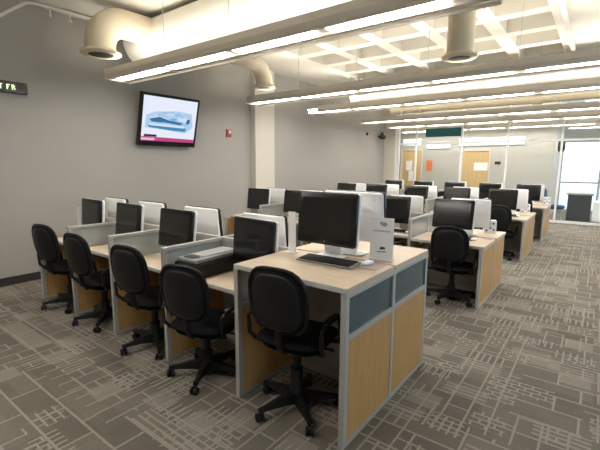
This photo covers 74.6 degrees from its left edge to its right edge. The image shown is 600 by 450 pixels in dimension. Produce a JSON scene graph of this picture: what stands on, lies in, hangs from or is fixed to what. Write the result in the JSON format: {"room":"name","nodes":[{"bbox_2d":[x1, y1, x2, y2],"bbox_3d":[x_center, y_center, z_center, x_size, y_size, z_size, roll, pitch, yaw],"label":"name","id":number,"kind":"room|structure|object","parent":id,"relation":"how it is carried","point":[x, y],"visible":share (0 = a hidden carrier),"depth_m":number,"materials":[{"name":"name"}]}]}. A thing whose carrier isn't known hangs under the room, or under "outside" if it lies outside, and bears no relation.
{"room":"computer lab","nodes":[
{"label":"computer lab","id":0,"kind":"room"},
{"bbox_2d":[0,0,402,278],"bbox_3d":[-1.339,-1.744,8.567,0.150,4.100,17.500,7,11,37],"label":"wall","id":1,"kind":"structure","parent":0,"point":[72,138],"depth_m":6.31,"materials":[{"name":"paint"}]},
{"bbox_2d":[0,80,27,94],"bbox_3d":[-3.972,-1.752,4.860,0.072,0.150,1.040,7,11,37],"label":"led sign","id":2,"kind":"object","parent":1,"relation":"attached to","point":[11,87],"visible":1,"depth_m":5.13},
{"bbox_2d":[0,271,40,286],"bbox_3d":[-3.775,0.729,5.574,0.015,0.110,8.850,7,11,37],"label":"baseboard","id":3,"kind":"structure","parent":1,"relation":"attached to","point":[17,279],"depth_m":5.44,"materials":[{"name":"rubber"}]},
{"bbox_2d":[136,91,199,146],"bbox_3d":[-2.293,-1.807,6.874,0.336,0.850,1.148,7,11,37],"label":"television","id":4,"kind":"object","parent":1,"relation":"attached to","point":[163,120],"visible":1,"depth_m":6.78,"materials":[{"name":"black"}]},
{"bbox_2d":[250,70,274,188],"bbox_3d":[-0.844,-1.617,9.006,0.140,3.720,0.640,7,11,37],"label":"column","id":5,"kind":"structure","parent":0,"point":[262,117],"depth_m":8.86,"materials":[{"name":"paint"}]},
{"bbox_2d":[0,210,599,449],"bbox_3d":[3.704,0.674,6.843,10.810,0.100,20.300,7,11,37],"label":"floor","id":6,"kind":"structure","parent":0,"point":[519,370],"depth_m":2.98,"materials":[{"name":"carpet"}]},
{"bbox_2d":[31,224,72,313],"bbox_3d":[-2.670,0.443,4.546,0.592,1.001,0.624,4,10,23],"label":"office chair","id":7,"kind":"object","parent":6,"relation":"on","point":[45,240],"visible":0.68,"depth_m":4.29,"materials":[{"name":"fabric"}]},
{"bbox_2d":[40,244,67,298],"bbox_3d":[-2.757,0.481,5.287,0.040,0.698,1.286,7,11,37],"label":"divider panel","id":8,"kind":"object","parent":6,"relation":"on","point":[52,284],"visible":0.12,"depth_m":4.89,"materials":[{"name":"wood"}]},
{"bbox_2d":[58,237,62,244],"bbox_3d":[-2.581,0.222,4.768,0.803,0.090,0.503,7,11,37],"label":"desk","id":9,"kind":"object","parent":8,"relation":"on","point":[60,240],"visible":0.02,"depth_m":4.71,"materials":[{"name":"laminate"}]},
{"bbox_2d":[82,198,104,224],"bbox_3d":[-2.548,-0.085,4.897,0.500,0.476,0.170,7,11,38],"label":"desktop monitor","id":10,"kind":"object","parent":9,"relation":"on","point":[93,210],"visible":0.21,"depth_m":4.80,"materials":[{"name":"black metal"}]},
{"bbox_3d":[-2.253,0.157,5.196,0.803,0.091,0.503,7,11,37],"label":"desk","id":11,"kind":"object","parent":8,"relation":"on","visible":0},
{"bbox_2d":[105,197,128,217],"bbox_3d":[-2.360,-0.112,5.079,0.500,0.476,0.170,7,11,38],"label":"desktop monitor","id":12,"kind":"object","parent":11,"relation":"on","point":[111,202],"visible":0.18,"depth_m":5.09,"materials":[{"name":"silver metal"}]},
{"bbox_2d":[63,233,112,332],"bbox_3d":[-2.042,0.526,4.079,0.612,0.986,0.644,5,10,30],"label":"office chair","id":13,"kind":"object","parent":6,"relation":"on","point":[77,250],"visible":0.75,"depth_m":3.85,"materials":[{"name":"fabric"}]},
{"bbox_2d":[67,221,115,314],"bbox_3d":[-2.080,0.426,4.759,0.040,0.976,1.286,7,11,37],"label":"divider panel","id":14,"kind":"object","parent":6,"relation":"on","point":[96,234],"visible":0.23,"depth_m":4.41,"materials":[{"name":"wood"}]},
{"bbox_2d":[107,228,166,334],"bbox_3d":[-1.404,0.508,4.253,0.040,0.976,1.286,7,11,37],"label":"divider panel","id":15,"kind":"object","parent":6,"relation":"on","point":[126,318],"visible":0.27,"depth_m":3.91,"materials":[{"name":"wood"}]},
{"bbox_2d":[110,244,164,359],"bbox_3d":[-1.326,0.615,3.513,0.622,0.991,0.587,8,12,42],"label":"office chair","id":16,"kind":"object","parent":6,"relation":"on","point":[129,267],"visible":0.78,"depth_m":3.31,"materials":[{"name":"fabric"}]},
{"bbox_2d":[160,234,233,361],"bbox_3d":[-0.727,0.590,3.747,0.040,0.976,1.286,7,11,37],"label":"divider panel","id":17,"kind":"object","parent":6,"relation":"on","point":[177,345],"visible":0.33,"depth_m":3.38,"materials":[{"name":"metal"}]},
{"bbox_2d":[160,264,235,395],"bbox_3d":[-0.716,0.708,3.049,0.646,0.956,0.631,4,10,23],"label":"office chair","id":18,"kind":"object","parent":6,"relation":"on","point":[185,293],"visible":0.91,"depth_m":2.84,"materials":[{"name":"fabric"}]},
{"bbox_2d":[105,217,340,380],"bbox_3d":[-1.066,0.549,4.000,4.205,0.976,0.036,7,11,37],"label":"panel","id":19,"kind":"object","parent":6,"relation":"on","point":[323,304],"visible":0.2,"depth_m":3.09,"materials":[{"name":"grey laminate"}]},
{"bbox_2d":[90,244,108,257],"bbox_3d":[-1.905,0.304,4.262,0.803,0.090,0.503,7,11,37],"label":"desk","id":20,"kind":"object","parent":19,"relation":"attached to","point":[101,250],"visible":0.15,"depth_m":4.18,"materials":[{"name":"laminate"}]},
{"bbox_2d":[115,202,144,233],"bbox_3d":[-1.879,-0.004,4.396,0.500,0.476,0.170,7,11,38],"label":"desktop monitor","id":21,"kind":"object","parent":20,"relation":"on","point":[129,217],"visible":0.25,"depth_m":4.31,"materials":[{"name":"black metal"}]},
{"bbox_2d":[144,252,160,272],"bbox_3d":[-1.229,0.386,3.756,0.803,0.090,0.503,7,11,37],"label":"desk","id":22,"kind":"object","parent":19,"relation":"attached to","point":[153,261],"visible":0.1,"depth_m":3.69,"materials":[{"name":"wood"}]},
{"bbox_2d":[158,208,197,245],"bbox_3d":[-1.187,0.081,3.878,0.500,0.475,0.170,6,11,35],"label":"desktop monitor","id":23,"kind":"object","parent":22,"relation":"on","point":[176,226],"visible":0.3,"depth_m":3.81,"materials":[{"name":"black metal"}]},
{"bbox_2d":[205,269,233,294],"bbox_3d":[-0.552,0.468,3.249,0.803,0.090,0.503,7,11,37],"label":"desk","id":24,"kind":"object","parent":19,"relation":"attached to","point":[222,281],"visible":0.14,"depth_m":3.10,"materials":[{"name":"laminate"}]},
{"bbox_2d":[175,246,240,276],"bbox_3d":[-0.767,0.314,3.376,0.270,0.172,0.540,6,11,34],"label":"scanner","id":25,"kind":"object","parent":24,"relation":"on","point":[209,262],"visible":0.78,"depth_m":3.25,"materials":[{"name":"black plastic"}]},
{"bbox_2d":[233,216,278,261],"bbox_3d":[-0.355,0.181,3.255,0.500,0.476,0.170,8,12,42],"label":"desktop monitor","id":26,"kind":"object","parent":24,"relation":"on","point":[253,238],"visible":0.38,"depth_m":3.19,"materials":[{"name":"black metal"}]},
{"bbox_3d":[-0.224,0.403,3.677,0.803,0.091,0.503,7,11,37],"label":"desk","id":27,"kind":"object","parent":19,"relation":"attached to","visible":0},
{"bbox_2d":[242,212,287,246],"bbox_3d":[-0.328,0.134,3.557,0.500,0.476,0.170,7,11,37],"label":"desktop monitor","id":28,"kind":"object","parent":27,"relation":"on","point":[283,223],"visible":0.19,"depth_m":3.42,"materials":[{"name":"silver metal"}]},
{"bbox_3d":[-0.901,0.321,4.183,0.803,0.091,0.503,7,11,37],"label":"desk","id":29,"kind":"object","parent":19,"relation":"attached to","visible":0},
{"bbox_2d":[184,205,222,235],"bbox_3d":[-1.012,0.051,4.070,0.500,0.476,0.170,7,11,36],"label":"desktop monitor","id":30,"kind":"object","parent":29,"relation":"on","point":[209,221],"visible":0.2,"depth_m":3.97,"materials":[{"name":"silver metal"}]},
{"bbox_3d":[-1.577,0.239,4.690,0.803,0.091,0.503,7,11,37],"label":"desk","id":31,"kind":"object","parent":19,"relation":"attached to","visible":0},
{"bbox_2d":[138,200,166,224],"bbox_3d":[-1.722,-0.035,4.601,0.500,0.476,0.170,7,11,37],"label":"desktop monitor","id":32,"kind":"object","parent":31,"relation":"on","point":[152,209],"visible":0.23,"depth_m":4.55,"materials":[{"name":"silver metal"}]},
{"bbox_2d":[224,217,234,235],"bbox_3d":[-0.945,0.138,7.551,0.040,0.698,1.286,7,11,37],"label":"divider panel","id":33,"kind":"object","parent":6,"relation":"on","point":[229,221],"visible":0.22,"depth_m":7.07,"materials":[{"name":"wood"}]},
{"bbox_3d":[-0.769,-0.121,7.033,0.803,0.091,0.503,7,11,37],"label":"desk","id":34,"kind":"object","parent":33,"relation":"on","visible":0},
{"bbox_2d":[247,188,270,211],"bbox_3d":[-0.737,-0.428,7.162,0.500,0.475,0.170,7,11,36],"label":"desktop monitor","id":35,"kind":"object","parent":34,"relation":"on","point":[256,196],"visible":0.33,"depth_m":7.11,"materials":[{"name":"black plastic"}]},
{"bbox_3d":[-0.441,-0.186,7.461,0.803,0.091,0.503,7,11,37],"label":"desk","id":36,"kind":"object","parent":33,"relation":"on","visible":0},
{"bbox_2d":[265,188,286,201],"bbox_3d":[-0.452,-0.444,7.271,0.500,0.476,0.170,7,11,37],"label":"desktop monitor","id":37,"kind":"object","parent":36,"relation":"on","point":[276,194],"visible":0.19,"depth_m":7.20,"materials":[{"name":"white plastic"}]},
{"bbox_2d":[234,269,292,397],"bbox_3d":[-0.051,0.688,3.243,0.040,0.944,1.286,7,11,37],"label":"divider panel","id":38,"kind":"object","parent":6,"relation":"on","point":[256,362],"visible":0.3,"depth_m":2.83,"materials":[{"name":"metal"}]},
{"bbox_2d":[234,249,394,294],"bbox_3d":[0.091,0.314,2.661,0.885,0.090,0.631,7,11,37],"label":"desk","id":39,"kind":"object","parent":38,"relation":"on","point":[330,278],"visible":0.77,"depth_m":2.50,"materials":[{"name":"laminate"}]},
{"bbox_2d":[287,211,297,252],"bbox_3d":[-0.057,0.055,3.001,0.074,0.315,0.050,7,11,37],"label":"card holder","id":40,"kind":"object","parent":39,"relation":"on","point":[291,215],"visible":1,"depth_m":2.99,"materials":[{"name":"plastic"}]},
{"bbox_2d":[296,253,360,269],"bbox_3d":[0.190,0.244,2.707,0.430,0.026,0.150,7,11,35],"label":"keyboard","id":41,"kind":"object","parent":39,"relation":"on","point":[313,258],"visible":1,"depth_m":2.67,"materials":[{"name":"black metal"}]},
{"bbox_2d":[297,191,361,257],"bbox_3d":[0.215,-0.001,2.842,0.500,0.476,0.170,7,11,38],"label":"desktop monitor","id":42,"kind":"object","parent":39,"relation":"on","point":[329,219],"visible":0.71,"depth_m":2.78,"materials":[{"name":"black plastic"}]},
{"bbox_2d":[357,263,385,270],"bbox_3d":[0.480,0.273,2.629,0.140,0.003,0.180,7,11,37],"label":"mat","id":43,"kind":"object","parent":39,"relation":"on","point":[375,266],"visible":0.76,"depth_m":2.61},
{"bbox_2d":[296,241,427,268],"bbox_3d":[0.487,0.236,3.177,0.885,0.090,0.631,7,11,37],"label":"desk","id":44,"kind":"object","parent":38,"relation":"on","point":[403,255],"visible":0.44,"depth_m":3.05,"materials":[{"name":"laminate"}]},
{"bbox_2d":[325,189,385,255],"bbox_3d":[0.399,-0.021,2.977,0.500,0.476,0.170,7,11,37],"label":"desktop monitor","id":45,"kind":"object","parent":44,"relation":"on","point":[373,204],"visible":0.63,"depth_m":2.88,"materials":[{"name":"white plastic"}]},
{"bbox_2d":[368,217,394,261],"bbox_3d":[0.585,0.097,2.801,0.174,0.300,0.080,6,10,31],"label":"card","id":46,"kind":"object","parent":44,"relation":"on","point":[381,229],"visible":1,"depth_m":2.79,"materials":[{"name":"white paper"}]},
{"bbox_2d":[259,202,284,215],"bbox_3d":[-0.268,0.082,7.024,0.040,0.976,1.286,7,11,37],"label":"divider panel","id":47,"kind":"object","parent":6,"relation":"on","point":[276,208],"visible":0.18,"depth_m":6.70,"materials":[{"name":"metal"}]},
{"bbox_2d":[246,265,339,435],"bbox_3d":[-0.021,0.727,2.623,0.609,1.056,0.641,5,10,29],"label":"office chair","id":48,"kind":"object","parent":6,"relation":"on","point":[278,297],"visible":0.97,"depth_m":2.41,"materials":[{"name":"black fabric"}]},
{"bbox_2d":[251,201,478,291],"bbox_3d":[0.747,0.205,6.264,4.205,0.976,0.036,7,11,37],"label":"panel","id":49,"kind":"object","parent":6,"relation":"on","point":[467,282],"visible":0.06,"depth_m":5.41,"materials":[{"name":"grey laminate"}]},
{"bbox_2d":[394,229,407,238],"bbox_3d":[1.260,0.125,5.514,0.803,0.090,0.503,7,11,37],"label":"desk","id":50,"kind":"object","parent":49,"relation":"attached to","point":[399,235],"visible":0.02,"depth_m":5.20,"materials":[{"name":"wood"}]},
{"bbox_2d":[386,196,411,228],"bbox_3d":[1.335,-0.177,5.612,0.500,0.475,0.170,7,11,35],"label":"desktop monitor","id":51,"kind":"object","parent":50,"relation":"on","point":[398,208],"visible":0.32,"depth_m":5.51,"materials":[{"name":"black plastic"}]},
{"bbox_3d":[-0.093,-0.039,6.526,0.803,0.091,0.503,7,11,37],"label":"desk","id":52,"kind":"object","parent":49,"relation":"attached to","visible":0},
{"bbox_2d":[283,190,300,218],"bbox_3d":[-0.044,-0.344,6.644,0.500,0.475,0.170,7,11,35],"label":"desktop monitor","id":53,"kind":"object","parent":52,"relation":"on","point":[291,197],"visible":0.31,"depth_m":6.64,"materials":[{"name":"black plastic"}]},
{"bbox_3d":[1.588,0.060,5.942,0.803,0.091,0.503,7,11,37],"label":"desk","id":54,"kind":"object","parent":49,"relation":"attached to","visible":0},
{"bbox_2d":[391,194,423,212],"bbox_3d":[1.556,-0.200,5.769,0.500,0.476,0.170,7,11,38],"label":"desktop monitor","id":55,"kind":"object","parent":54,"relation":"on","point":[417,205],"visible":0.18,"depth_m":5.64,"materials":[{"name":"white plastic"}]},
{"bbox_2d":[338,254,427,449],"bbox_3d":[0.625,0.770,2.737,0.040,0.944,1.286,7,11,37],"label":"divider panel","id":56,"kind":"object","parent":6,"relation":"on","point":[382,320],"visible":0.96,"depth_m":2.56,"materials":[{"name":"wood"}]},
{"bbox_2d":[407,212,436,248],"bbox_3d":[1.761,0.328,5.505,0.040,0.976,1.286,7,11,37],"label":"divider panel","id":57,"kind":"object","parent":6,"relation":"on","point":[421,224],"visible":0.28,"depth_m":5.19,"materials":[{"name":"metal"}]},
{"bbox_2d":[425,196,442,213],"bbox_3d":[2.838,-0.091,8.233,0.040,0.976,1.286,7,11,37],"label":"divider panel","id":58,"kind":"object","parent":6,"relation":"on","point":[429,203],"visible":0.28,"depth_m":7.83,"materials":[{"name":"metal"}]},
{"bbox_2d":[426,226,478,307],"bbox_3d":[1.857,0.451,4.800,0.594,0.951,0.608,6,11,33],"label":"office chair","id":59,"kind":"object","parent":6,"relation":"on","point":[449,244],"visible":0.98,"depth_m":4.60,"materials":[{"name":"fabric"}]},
{"bbox_2d":[387,195,522,253],"bbox_3d":[2.500,-0.132,8.486,4.205,0.976,0.036,7,11,37],"label":"panel","id":60,"kind":"object","parent":6,"relation":"on","point":[511,245],"visible":0.16,"depth_m":7.37,"materials":[{"name":"grey laminate"}]},
{"bbox_3d":[3.013,-0.212,7.735,0.803,0.091,0.503,7,11,37],"label":"desk","id":61,"kind":"object","parent":60,"relation":"attached to","visible":0},
{"bbox_2d":[443,187,470,198],"bbox_3d":[3.112,-0.511,7.815,0.500,0.475,0.170,6,11,35],"label":"desktop monitor","id":62,"kind":"object","parent":61,"relation":"on","point":[449,192],"visible":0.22,"depth_m":7.76,"materials":[{"name":"black plastic"}]},
{"bbox_3d":[2.337,-0.294,8.242,0.803,0.091,0.503,7,11,37],"label":"desk","id":63,"kind":"object","parent":60,"relation":"attached to","visible":0},
{"bbox_2d":[405,185,428,203],"bbox_3d":[2.460,-0.590,8.303,0.500,0.475,0.170,7,11,38],"label":"desktop monitor","id":64,"kind":"object","parent":63,"relation":"on","point":[409,190],"visible":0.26,"depth_m":8.22,"materials":[{"name":"black plastic"}]},
{"bbox_3d":[2.665,-0.359,8.669,0.803,0.091,0.503,7,11,37],"label":"desk","id":65,"kind":"object","parent":60,"relation":"attached to","visible":0},
{"bbox_2d":[415,185,437,196],"bbox_3d":[2.689,-0.613,8.455,0.500,0.476,0.170,7,11,36],"label":"desktop monitor","id":66,"kind":"object","parent":65,"relation":"on","point":[433,190],"visible":0.22,"depth_m":8.33,"materials":[{"name":"white plastic"}]},
{"bbox_3d":[1.661,-0.376,8.748,0.803,0.091,0.503,7,11,37],"label":"desk","id":67,"kind":"object","parent":60,"relation":"attached to","visible":0},
{"bbox_2d":[366,184,387,195],"bbox_3d":[1.726,-0.679,8.853,0.500,0.475,0.170,7,11,35],"label":"desktop monitor","id":68,"kind":"object","parent":67,"relation":"on","point":[369,187],"visible":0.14,"depth_m":8.78,"materials":[{"name":"black plastic"}]},
{"bbox_3d":[1.989,-0.441,9.176,0.803,0.091,0.503,7,11,37],"label":"desk","id":69,"kind":"object","parent":60,"relation":"attached to","visible":0},
{"bbox_2d":[385,184,399,194],"bbox_3d":[2.011,-0.695,8.962,0.500,0.476,0.170,7,11,37],"label":"desktop monitor","id":70,"kind":"object","parent":69,"relation":"on","point":[392,188],"visible":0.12,"depth_m":8.85,"materials":[{"name":"white plastic"}]},
{"bbox_2d":[402,188,542,236],"bbox_3d":[3.978,-0.411,10.331,4.205,0.976,0.036,7,11,37],"label":"panel","id":71,"kind":"object","parent":6,"relation":"on","point":[537,226],"visible":0.02,"depth_m":9.17,"materials":[{"name":"grey laminate"}]},
{"bbox_3d":[4.491,-0.492,9.581,0.803,0.091,0.503,7,11,37],"label":"desk","id":72,"kind":"object","parent":71,"relation":"attached to","visible":0},
{"bbox_2d":[479,183,501,194],"bbox_3d":[4.640,-0.785,9.623,0.500,0.476,0.170,7,11,39],"label":"desktop monitor","id":73,"kind":"object","parent":72,"relation":"on","point":[484,187],"visible":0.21,"depth_m":9.60,"materials":[{"name":"black plastic"}]},
{"bbox_2d":[475,235,504,308],"bbox_3d":[2.437,0.548,5.020,0.040,0.698,1.286,7,11,37],"label":"divider panel","id":74,"kind":"object","parent":6,"relation":"on","point":[490,258],"visible":0.84,"depth_m":4.86,"materials":[{"name":"wood"}]},
{"bbox_2d":[411,232,494,251],"bbox_3d":[1.915,0.218,4.937,0.856,0.090,0.603,7,11,37],"label":"desk","id":75,"kind":"object","parent":74,"relation":"on","point":[479,243],"visible":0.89,"depth_m":4.83,"materials":[{"name":"brown wood"}]},
{"bbox_2d":[432,199,475,229],"bbox_3d":[1.994,-0.096,5.115,0.500,0.474,0.175,6,11,35],"label":"desktop monitor","id":76,"kind":"object","parent":75,"relation":"on","point":[447,212],"visible":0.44,"depth_m":5.05,"materials":[{"name":"black plastic"}]},
{"bbox_2d":[430,229,505,240],"bbox_3d":[2.328,0.136,5.475,0.856,0.090,0.603,7,11,37],"label":"desk","id":77,"kind":"object","parent":74,"relation":"on","point":[481,234],"visible":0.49,"depth_m":5.25,"materials":[{"name":"wood"}]},
{"bbox_2d":[452,197,491,234],"bbox_3d":[2.258,-0.115,5.243,0.500,0.476,0.170,7,11,36],"label":"desktop monitor","id":78,"kind":"object","parent":77,"relation":"on","point":[482,216],"visible":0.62,"depth_m":5.14,"materials":[{"name":"white plastic"}]},
{"bbox_2d":[480,205,517,260],"bbox_3d":[3.544,0.103,7.024,0.588,0.971,0.623,-7,11,-39],"label":"office chair","id":79,"kind":"object","parent":6,"relation":"on","point":[502,214],"visible":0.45,"depth_m":6.76,"materials":[{"name":"fabric"}]},
{"bbox_2d":[519,215,534,261],"bbox_3d":[4.191,0.211,7.242,0.040,0.698,1.286,7,11,37],"label":"divider panel","id":80,"kind":"object","parent":6,"relation":"on","point":[528,226],"visible":0.84,"depth_m":7.07,"materials":[{"name":"wood"}]},
{"bbox_2d":[512,215,530,223],"bbox_3d":[3.669,-0.119,7.158,0.856,0.090,0.603,7,11,37],"label":"desk","id":81,"kind":"object","parent":80,"relation":"on","point":[522,219],"visible":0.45,"depth_m":6.83,"materials":[{"name":"wood"}]},
{"bbox_2d":[488,189,518,209],"bbox_3d":[3.767,-0.431,7.325,0.500,0.476,0.170,7,11,38],"label":"desktop monitor","id":82,"kind":"object","parent":81,"relation":"on","point":[506,197],"visible":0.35,"depth_m":7.25,"materials":[{"name":"black plastic"}]},
{"bbox_2d":[512,211,535,216],"bbox_3d":[4.081,-0.201,7.696,0.856,0.090,0.603,7,11,37],"label":"desk","id":83,"kind":"object","parent":80,"relation":"on","point":[531,214],"visible":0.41,"depth_m":7.39,"materials":[{"name":"wood"}]},
{"bbox_2d":[500,188,528,213],"bbox_3d":[4.027,-0.450,7.453,0.500,0.476,0.170,7,11,38],"label":"desktop monitor","id":84,"kind":"object","parent":83,"relation":"on","point":[523,195],"visible":0.49,"depth_m":7.34,"materials":[{"name":"white plastic"}]},
{"bbox_2d":[540,206,550,240],"bbox_3d":[5.668,-0.069,9.087,0.040,0.698,1.286,7,11,37],"label":"divider panel","id":85,"kind":"object","parent":6,"relation":"on","point":[546,212],"visible":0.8,"depth_m":8.88,"materials":[{"name":"wood"}]},
{"bbox_2d":[532,205,548,210],"bbox_3d":[5.146,-0.399,9.003,0.856,0.090,0.603,7,11,37],"label":"desk","id":86,"kind":"object","parent":85,"relation":"on","point":[541,207],"visible":0.43,"depth_m":8.67,"materials":[{"name":"wood"}]},
{"bbox_2d":[516,184,541,200],"bbox_3d":[5.293,-0.706,9.134,0.500,0.476,0.170,7,11,38],"label":"desktop monitor","id":87,"kind":"object","parent":86,"relation":"on","point":[534,190],"visible":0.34,"depth_m":9.02,"materials":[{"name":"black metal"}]},
{"bbox_2d":[565,192,593,221],"bbox_3d":[8.412,-0.555,11.868,0.660,0.830,0.680,7,11,37],"label":"cabinet","id":88,"kind":"object","parent":6,"relation":"on","point":[578,203],"depth_m":11.63,"materials":[{"name":"metal"}]},
{"bbox_2d":[591,201,599,222],"bbox_3d":[8.630,-0.390,11.399,0.260,0.590,0.415,7,11,37],"label":"base cabinet","id":89,"kind":"object","parent":6,"relation":"on","point":[596,205],"visible":1,"depth_m":11.26,"materials":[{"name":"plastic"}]},
{"bbox_2d":[14,0,599,101],"bbox_3d":[3.752,-3.117,6.167,10.560,0.400,19.800,7,11,37],"label":"ceiling","id":90,"kind":"structure","parent":0,"point":[404,48],"depth_m":6.45,"materials":[{"name":"paint"}]},
{"bbox_2d":[0,1,91,19],"bbox_3d":[-3.337,-2.718,5.235,0.058,0.380,1.334,7,11,39],"label":"pipe","id":91,"kind":"object","parent":90,"relation":"attached to","point":[21,4],"visible":0.86,"depth_m":5.13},
{"bbox_2d":[79,0,351,89],"bbox_3d":[0.851,-2.372,4.172,7.560,0.724,3.265,7,11,37],"label":"air duct","id":92,"kind":"object","parent":90,"relation":"hanging from","point":[199,21],"visible":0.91,"depth_m":4.90,"materials":[{"name":"metal"}]},
{"bbox_2d":[88,52,113,57],"bbox_3d":[-2.554,-2.199,5.050,0.296,0.032,0.296,7,11,37],"label":"grille","id":93,"kind":"object","parent":92,"relation":"attached to","point":[93,54],"depth_m":5.04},
{"bbox_2d":[104,0,501,83],"bbox_3d":[-0.624,-2.250,4.050,4.900,0.942,0.388,7,11,37],"label":"pendant light","id":94,"kind":"object","parent":90,"relation":"hanging from","point":[354,15],"visible":1,"depth_m":3.59,"materials":[{"name":"metal"}]},
{"bbox_2d":[246,4,599,105],"bbox_3d":[1.880,-2.412,5.558,7.060,0.822,0.388,7,11,37],"label":"pendant light","id":95,"kind":"object","parent":90,"relation":"hanging from","point":[589,58],"visible":1,"depth_m":5.43,"materials":[{"name":"metal"}]},
{"bbox_2d":[426,112,461,136],"bbox_3d":[4.870,-3.484,13.251,1.240,1.000,0.040,7,11,37],"label":"hanging sign","id":96,"kind":"object","parent":90,"relation":"hanging from","point":[439,132],"visible":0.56,"depth_m":13.29,"materials":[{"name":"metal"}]},
{"bbox_2d":[309,41,599,113],"bbox_3d":[3.051,-2.621,6.938,7.040,0.822,0.388,7,11,37],"label":"pendant light","id":97,"kind":"object","parent":90,"relation":"hanging from","point":[587,84],"visible":0.9,"depth_m":6.90,"materials":[{"name":"metal"}]},
{"bbox_2d":[441,3,485,61],"bbox_3d":[2.035,-2.425,4.974,0.442,0.613,0.442,7,11,37],"label":"air duct","id":98,"kind":"object","parent":90,"relation":"attached to","point":[461,26],"visible":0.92,"depth_m":4.85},
{"bbox_2d":[441,49,478,61],"bbox_3d":[2.034,-2.154,5.017,0.442,0.065,0.442,7,11,37],"label":"diffuser","id":99,"kind":"object","parent":98,"relation":"attached to","point":[452,55],"depth_m":4.93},
{"bbox_2d":[349,45,599,101],"bbox_3d":[4.011,-2.680,6.734,7.040,0.625,0.400,7,11,37],"label":"pendant light","id":100,"kind":"object","parent":90,"relation":"hanging from","point":[588,73],"visible":0.28,"depth_m":7.07,"materials":[{"name":"white metal"}]},
{"bbox_2d":[360,95,599,124],"bbox_3d":[4.643,-2.948,9.095,7.140,0.822,0.388,7,11,37],"label":"pendant light","id":101,"kind":"object","parent":90,"relation":"hanging from","point":[593,105],"visible":0.86,"depth_m":9.16,"materials":[{"name":"metal"}]},
{"bbox_2d":[387,103,599,128],"bbox_3d":[5.730,-3.163,10.513,7.140,0.822,0.388,7,11,37],"label":"pendant light","id":102,"kind":"object","parent":90,"relation":"hanging from","point":[588,114],"visible":0.85,"depth_m":10.64,"materials":[{"name":"metal"}]},
{"bbox_2d":[389,91,599,113],"bbox_3d":[5.670,-3.035,9.279,7.500,0.380,0.380,7,11,37],"label":"air duct","id":103,"kind":"object","parent":90,"relation":"hanging from","point":[537,100],"visible":0.51,"depth_m":9.66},
{"bbox_2d":[401,99,599,133],"bbox_3d":[7.178,-3.374,11.909,8.540,0.822,0.388,7,11,37],"label":"pendant light","id":104,"kind":"object","parent":90,"relation":"hanging from","point":[584,122],"visible":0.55,"depth_m":12.12,"materials":[{"name":"metal"}]},
{"bbox_2d":[557,0,575,51],"bbox_3d":[4.894,-2.967,6.996,0.068,0.068,8.550,7,11,37],"label":"ceiling pipe","id":105,"kind":"object","parent":90,"relation":"attached to","point":[562,4],"visible":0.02,"depth_m":5.20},
{"bbox_2d":[383,109,398,183],"bbox_3d":[3.283,-2.398,14.157,0.420,3.720,0.350,7,11,37],"label":"column","id":106,"kind":"structure","parent":0,"point":[391,141],"depth_m":13.98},
{"bbox_2d":[400,102,559,202],"bbox_3d":[5.965,-2.454,13.850,5.050,3.950,0.120,7,11,37],"label":"wall","id":107,"kind":"structure","parent":0,"point":[531,162],"depth_m":13.16,"materials":[{"name":"paint"}]},
{"bbox_2d":[400,149,422,185],"bbox_3d":[4.283,-1.795,15.189,0.840,2.220,0.160,7,11,37],"label":"door","id":108,"kind":"structure","parent":107,"relation":"in","point":[406,154],"depth_m":15.09,"materials":[{"name":"brown wood"}]},
{"bbox_2d":[426,142,449,148],"bbox_3d":[5.045,-2.909,14.374,0.850,0.240,0.055,7,11,37],"label":"wall light","id":109,"kind":"object","parent":107,"relation":"attached to","point":[429,146],"visible":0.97,"depth_m":14.37,"materials":[{"name":"white plastic"}]},
{"bbox_2d":[460,149,490,186],"bbox_3d":[6.120,-1.542,13.819,0.950,2.160,0.160,7,11,37],"label":"door","id":110,"kind":"structure","parent":107,"relation":"in","point":[473,177],"depth_m":13.76,"materials":[{"name":"brown wood"}]},
{"bbox_2d":[459,136,524,145],"bbox_3d":[6.440,-2.829,13.317,2.050,0.260,0.055,7,11,37],"label":"wall light","id":111,"kind":"object","parent":107,"relation":"attached to","point":[517,137],"visible":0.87,"depth_m":13.25,"materials":[{"name":"white plastic"}]},
{"bbox_2d":[396,101,599,225],"bbox_3d":[7.471,-1.845,11.124,9.970,3.600,0.080,7,11,37],"label":"frame","id":112,"kind":"structure","parent":0,"point":[562,139],"depth_m":11.95,"materials":[{"name":"white metal"}]},
{"bbox_2d":[550,101,564,214],"bbox_3d":[8.722,-2.375,13.430,0.140,3.950,2.530,7,11,37],"label":"wall","id":113,"kind":"structure","parent":0,"point":[559,129],"depth_m":13.11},
{"bbox_2d":[564,100,599,138],"bbox_3d":[11.653,-3.494,12.554,5.360,1.440,0.100,7,11,37],"label":"wall","id":114,"kind":"structure","parent":0,"point":[575,133],"depth_m":13.86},
{"bbox_2d":[557,140,599,211],"bbox_3d":[11.644,-1.543,12.857,5.360,2.510,0.100,7,11,37],"label":"window","id":115,"kind":"structure","parent":114,"relation":"in","point":[560,181],"depth_m":14.03,"materials":[{"name":"glass"}]},
{"label":"outside","id":116,"kind":"structure","parent":0,"visible":0},
{"bbox_2d":[558,184,599,209],"bbox_3d":[19.512,-1.670,22.544,22.000,0.100,24.100,7,11,37],"label":"pavement","id":117,"kind":"structure","parent":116,"point":[564,188],"depth_m":26.16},
{"bbox_3d":[0.809,-0.199,9.773,0.040,0.698,1.286,7,11,37],"label":"divider panel","id":118,"kind":"object","parent":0,"visible":0},
{"bbox_3d":[0.984,-0.458,9.254,0.803,0.091,0.503,7,11,37],"label":"desk","id":119,"kind":"object","parent":118,"relation":"on","visible":0},
{"bbox_2d":[337,183,356,190],"bbox_3d":[1.113,-0.753,9.312,0.500,0.475,0.170,7,11,37],"label":"desktop monitor","id":120,"kind":"object","parent":119,"relation":"on","point":[341,186],"visible":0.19,"depth_m":9.24,"materials":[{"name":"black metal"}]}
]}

